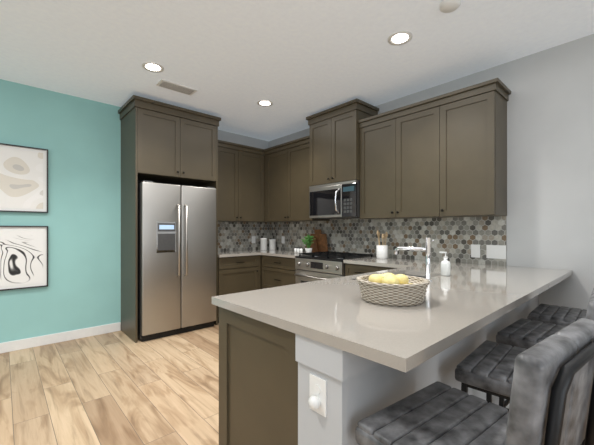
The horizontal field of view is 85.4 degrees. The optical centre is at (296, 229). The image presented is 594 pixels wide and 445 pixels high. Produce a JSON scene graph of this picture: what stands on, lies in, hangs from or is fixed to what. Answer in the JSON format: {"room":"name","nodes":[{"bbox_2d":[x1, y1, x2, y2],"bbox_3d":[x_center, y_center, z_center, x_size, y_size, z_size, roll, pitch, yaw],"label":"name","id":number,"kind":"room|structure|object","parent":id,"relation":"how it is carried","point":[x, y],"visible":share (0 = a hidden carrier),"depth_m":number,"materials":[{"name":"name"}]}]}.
{"room":"kitchen","nodes":[
{"label":"kitchen","id":0,"kind":"room"},
{"bbox_2d":[0,323,218,444],"bbox_3d":[-0.547,1.270,0.127,7.600,0.050,8.100,0,0,-42],"label":"floor","id":1,"kind":"structure","parent":0,"point":[117,388],"depth_m":2.48,"materials":[{"name":"brown wood"}]},
{"bbox_2d":[137,180,215,341],"bbox_3d":[-1.556,0.350,4.042,0.900,1.790,0.693,0,0,-42],"label":"fridge","id":2,"kind":"object","parent":1,"relation":"on","point":[176,258],"visible":1,"depth_m":3.76,"materials":[{"name":"silver metal"}]},
{"bbox_2d":[216,254,253,293],"bbox_3d":[-0.984,0.802,4.658,0.673,0.885,0.620,0,0,-42],"label":"base cabinet","id":3,"kind":"object","parent":1,"relation":"on","point":[233,275],"depth_m":4.37,"materials":[{"name":"paint"}]},
{"bbox_2d":[216,250,257,257],"bbox_3d":[-0.983,0.343,4.642,0.653,0.035,0.645,0,0,-42],"label":"countertop","id":4,"kind":"structure","parent":3,"relation":"on","point":[221,253],"depth_m":4.46,"materials":[{"name":"beige stone"}]},
{"bbox_2d":[214,306,297,444],"bbox_3d":[0.141,0.802,1.648,0.890,0.885,0.565,0,0,-42],"label":"base cabinet","id":5,"kind":"object","parent":1,"relation":"on","point":[258,362],"depth_m":1.34,"materials":[{"name":"paint"}]},
{"bbox_2d":[254,254,317,289],"bbox_3d":[-0.071,0.802,4.548,0.720,0.885,0.793,0,0,-42],"label":"base cabinet","id":6,"kind":"object","parent":1,"relation":"on","point":[269,269],"depth_m":4.45,"materials":[{"name":"paint"}]},
{"bbox_2d":[258,250,305,257],"bbox_3d":[-0.251,0.343,4.800,0.645,0.035,1.407,0,0,-42],"label":"countertop","id":7,"kind":"structure","parent":6,"relation":"on","point":[285,253],"depth_m":4.60,"materials":[{"name":"beige stone"}]},
{"bbox_2d":[260,238,266,249],"bbox_3d":[-0.535,0.228,5.168,0.112,0.192,0.110,0,0,-42],"label":"canister","id":8,"kind":"object","parent":7,"relation":"on","point":[263,243],"visible":1,"depth_m":5.12,"materials":[{"name":"white ceramic"}]},
{"bbox_2d":[269,239,275,249],"bbox_3d":[-0.399,0.238,5.225,0.112,0.172,0.110,0,0,-42],"label":"canister","id":9,"kind":"object","parent":7,"relation":"on","point":[272,244],"visible":1,"depth_m":5.18,"materials":[{"name":"white ceramic"}]},
{"bbox_2d":[294,247,302,253],"bbox_3d":[0.019,0.281,4.394,0.040,0.085,0.152,0,0,-42],"label":"spice jars","id":10,"kind":"object","parent":7,"relation":"on","point":[297,250],"visible":0.96,"depth_m":4.38,"materials":[{"name":"white ceramic"}]},
{"bbox_2d":[302,235,313,252],"bbox_3d":[0.153,0.195,4.386,0.246,0.258,0.260,0,0,-42],"label":"plant","id":11,"kind":"object","parent":7,"relation":"on","point":[309,242],"visible":0.98,"depth_m":4.35,"materials":[{"name":"green plant"}]},
{"bbox_2d":[306,229,327,251],"bbox_3d":[0.280,0.159,4.542,0.088,0.328,0.365,0,0,-42],"label":"cutting boards","id":12,"kind":"object","parent":7,"relation":"on","point":[319,244],"visible":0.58,"depth_m":4.50,"materials":[{"name":"brown wood"}]},
{"bbox_2d":[294,251,375,283],"bbox_3d":[0.450,0.771,3.969,0.710,0.948,0.752,0,0,-42],"label":"range","id":13,"kind":"object","parent":1,"relation":"on","point":[312,266],"visible":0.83,"depth_m":3.80,"materials":[{"name":"silver metal"}]},
{"bbox_2d":[342,262,369,277],"bbox_3d":[0.915,0.802,3.545,0.620,0.885,0.487,0,0,-42],"label":"base cabinet","id":14,"kind":"object","parent":1,"relation":"on","point":[350,271],"depth_m":3.38,"materials":[{"name":"paint"}]},
{"bbox_2d":[343,258,433,269],"bbox_3d":[1.014,0.343,3.418,0.645,0.035,0.807,0,0,-42],"label":"countertop","id":15,"kind":"structure","parent":14,"relation":"on","point":[395,262],"depth_m":3.30,"materials":[{"name":"beige stone"}]},
{"bbox_2d":[376,230,387,258],"bbox_3d":[0.962,0.163,3.637,0.135,0.323,0.124,0,0,-42],"label":"utensil crock","id":16,"kind":"object","parent":15,"relation":"on","point":[382,251],"visible":1,"depth_m":3.59,"materials":[{"name":"white ceramic"}]},
{"bbox_2d":[370,266,393,274],"bbox_3d":[1.165,0.802,3.272,0.620,0.885,0.487,0,0,-42],"label":"base cabinet","id":17,"kind":"object","parent":1,"relation":"on","point":[373,269],"depth_m":3.12,"materials":[{"name":"paint"}]},
{"bbox_2d":[298,294,538,444],"bbox_3d":[1.007,0.802,1.973,2.607,0.885,0.275,0,0,-42],"label":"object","id":18,"kind":"object","parent":1,"relation":"on","point":[333,361],"depth_m":1.09,"materials":[{"name":"paint"}]},
{"bbox_2d":[212,262,572,373],"bbox_3d":[0.899,0.343,2.075,2.629,0.035,1.020,0,0,-42],"label":"countertop","id":19,"kind":"structure","parent":18,"relation":"on","point":[333,312],"depth_m":1.33,"materials":[{"name":"beige stone"}]},
{"bbox_2d":[356,273,429,306],"bbox_3d":[0.440,0.265,1.492,0.326,0.117,0.326,0,0,-42],"label":"basket","id":20,"kind":"object","parent":19,"relation":"on","point":[391,289],"visible":1,"depth_m":1.38,"materials":[{"name":"wicker"}]},
{"bbox_2d":[439,251,450,275],"bbox_3d":[1.051,0.240,2.287,0.064,0.168,0.072,0,0,-42],"label":"soap dispenser","id":21,"kind":"object","parent":19,"relation":"on","point":[445,267],"visible":1,"depth_m":2.26,"materials":[{"name":"white plastic"}]},
{"bbox_2d":[356,318,593,444],"bbox_3d":[0.504,0.745,0.910,0.476,1.003,0.500,0,0,-36],"label":"stool","id":22,"kind":"object","parent":1,"relation":"on","point":[552,397],"visible":1,"depth_m":0.81,"materials":[{"name":"leather"}]},
{"bbox_2d":[455,289,593,444],"bbox_3d":[1.005,0.745,1.364,0.495,1.003,0.518,0,0,-42],"label":"stool","id":23,"kind":"object","parent":1,"relation":"on","point":[487,367],"visible":0.44,"depth_m":1.35,"materials":[{"name":"leather"}]},
{"bbox_2d":[496,318,584,444],"bbox_3d":[1.459,0.745,1.785,0.489,1.003,0.512,0,0,-42],"label":"stool","id":24,"kind":"object","parent":1,"relation":"on","point":[525,333],"visible":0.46,"depth_m":1.81,"materials":[{"name":"leather"}]},
{"bbox_2d":[527,304,586,325],"bbox_3d":[1.920,0.745,2.201,0.489,1.003,0.512,0,0,-42],"label":"stool","id":25,"kind":"object","parent":1,"relation":"on","point":[557,315],"visible":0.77,"depth_m":2.20,"materials":[{"name":"leather"}]},
{"bbox_2d":[0,79,268,342],"bbox_3d":[-3.248,-0.137,3.077,7.600,2.764,0.100,0,0,-42],"label":"wall","id":26,"kind":"structure","parent":0,"point":[79,138],"depth_m":3.65,"materials":[{"name":"teal paint"}]},
{"bbox_2d":[0,226,47,290],"bbox_3d":[-2.947,0.285,3.260,0.680,0.653,0.030,0,0,-42],"label":"picture","id":27,"kind":"object","parent":26,"relation":"attached to","point":[23,257],"visible":1,"depth_m":3.35},
{"bbox_2d":[0,143,47,212],"bbox_3d":[-2.947,-0.525,3.260,0.680,0.686,0.030,0,0,-42],"label":"picture","id":28,"kind":"object","parent":26,"relation":"attached to","point":[23,178],"visible":0.92,"depth_m":3.35},
{"bbox_2d":[0,322,120,353],"bbox_3d":[-4.096,1.192,2.223,5.197,0.105,0.013,0,0,-42],"label":"baseboard","id":29,"kind":"structure","parent":26,"relation":"attached to","point":[15,345],"depth_m":3.55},
{"bbox_2d":[122,98,185,183],"bbox_3d":[-1.765,-1.030,3.957,0.538,0.800,0.600,0,0,-42],"label":"upper cabinet","id":30,"kind":"object","parent":26,"relation":"attached to","point":[153,135],"depth_m":3.74,"materials":[{"name":"paint"}]},
{"bbox_2d":[170,110,217,185],"bbox_3d":[-1.453,-1.030,4.242,0.538,0.800,0.600,0,0,-42],"label":"upper cabinet","id":31,"kind":"object","parent":26,"relation":"attached to","point":[201,131],"depth_m":4.08,"materials":[{"name":"paint"}]},
{"bbox_2d":[194,142,233,221],"bbox_3d":[-1.129,-0.672,4.709,0.527,1.095,0.350,0,0,-42],"label":"upper cabinet","id":32,"kind":"object","parent":26,"relation":"attached to","point":[224,187],"depth_m":4.58,"materials":[{"name":"paint"}]},
{"bbox_2d":[234,143,261,221],"bbox_3d":[-0.801,-0.672,4.980,0.554,1.095,0.398,0,0,-42],"label":"upper cabinet","id":33,"kind":"object","parent":26,"relation":"attached to","point":[247,159],"depth_m":4.84,"materials":[{"name":"paint"}]},
{"bbox_2d":[0,0,593,140],"bbox_3d":[-0.547,-1.544,0.127,7.600,0.050,8.100,0,0,-42],"label":"ceiling","id":34,"kind":"structure","parent":0,"point":[295,62],"depth_m":2.68,"materials":[{"name":"white paint"}]},
{"bbox_2d":[142,62,163,72],"bbox_3d":[-1.344,-1.515,3.006,0.190,0.006,0.190,0,0,-42],"label":"recessed light","id":35,"kind":"object","parent":34,"relation":"in","point":[152,67],"visible":1,"depth_m":3.00,"materials":[{"name":"white plastic"}]},
{"bbox_2d":[156,79,196,95],"bbox_3d":[-1.277,-1.510,3.427,0.380,0.015,0.170,0,0,-42],"label":"ceiling vent","id":36,"kind":"object","parent":34,"relation":"in","point":[170,85],"visible":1,"depth_m":3.40,"materials":[{"name":"grey metal"}]},
{"bbox_2d":[257,100,272,105],"bbox_3d":[-0.384,-1.515,3.860,0.190,0.006,0.190,0,0,-42],"label":"recessed light","id":37,"kind":"object","parent":34,"relation":"in","point":[265,103],"visible":1,"depth_m":3.86,"materials":[{"name":"white plastic"}]},
{"bbox_2d":[388,31,412,45],"bbox_3d":[0.816,-1.515,2.552,0.190,0.006,0.190,0,0,-42],"label":"recessed light","id":38,"kind":"object","parent":34,"relation":"in","point":[400,38],"visible":1,"depth_m":2.55,"materials":[{"name":"white plastic"}]},
{"bbox_2d":[439,0,460,12],"bbox_3d":[1.025,-1.501,2.158,0.130,0.034,0.130,0,0,-42],"label":"smoke detector","id":39,"kind":"object","parent":34,"relation":"attached to","point":[447,6],"visible":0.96,"depth_m":2.14,"materials":[{"name":"white plastic"}]},
{"bbox_2d":[269,34,593,309],"bbox_3d":[2.252,-0.137,2.622,0.100,2.764,8.000,0,0,-42],"label":"wall","id":40,"kind":"structure","parent":0,"point":[550,168],"depth_m":2.69,"materials":[{"name":"white paint"}]},
{"bbox_2d":[270,146,281,221],"bbox_3d":[-0.157,-0.672,4.916,0.350,1.095,0.562,0,0,-42],"label":"upper cabinet","id":41,"kind":"object","parent":40,"relation":"attached to","point":[276,154],"depth_m":4.83,"materials":[{"name":"paint"}]},
{"bbox_2d":[282,138,329,221],"bbox_3d":[0.143,-0.672,4.587,0.350,1.095,0.561,0,0,-42],"label":"upper cabinet","id":42,"kind":"object","parent":40,"relation":"attached to","point":[295,192],"depth_m":4.52,"materials":[{"name":"paint"}]},
{"bbox_2d":[306,114,325,185],"bbox_3d":[0.461,-1.005,4.197,0.410,0.870,0.438,0,0,-42],"label":"upper cabinet","id":43,"kind":"object","parent":40,"relation":"attached to","point":[316,141],"depth_m":4.13,"materials":[{"name":"paint"}]},
{"bbox_2d":[326,102,377,183],"bbox_3d":[0.678,-1.005,3.959,0.410,0.870,0.438,0,0,-42],"label":"upper cabinet","id":44,"kind":"object","parent":40,"relation":"attached to","point":[342,123],"depth_m":3.81,"materials":[{"name":"paint"}]},
{"bbox_2d":[309,180,359,218],"bbox_3d":[0.539,-0.356,4.050,0.468,0.419,0.752,0,0,-42],"label":"microwave","id":45,"kind":"object","parent":44,"relation":"attached to","point":[339,200],"visible":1,"depth_m":3.88,"materials":[{"name":"silver metal"}]},
{"bbox_2d":[358,114,405,221],"bbox_3d":[1.024,-0.672,3.626,0.350,1.095,0.515,0,0,-42],"label":"upper cabinet","id":46,"kind":"object","parent":40,"relation":"attached to","point":[373,134],"depth_m":3.56,"materials":[{"name":"paint"}]},
{"bbox_2d":[390,102,429,221],"bbox_3d":[1.313,-0.672,3.310,0.350,1.095,0.574,0,0,-42],"label":"upper cabinet","id":47,"kind":"object","parent":40,"relation":"attached to","point":[410,127],"depth_m":3.25,"materials":[{"name":"paint"}]},
{"bbox_2d":[430,82,509,217],"bbox_3d":[1.603,-0.672,2.994,0.350,1.095,0.515,0,0,-42],"label":"upper cabinet","id":48,"kind":"object","parent":40,"relation":"attached to","point":[468,128],"depth_m":2.86,"materials":[{"name":"paint"}]}
]}

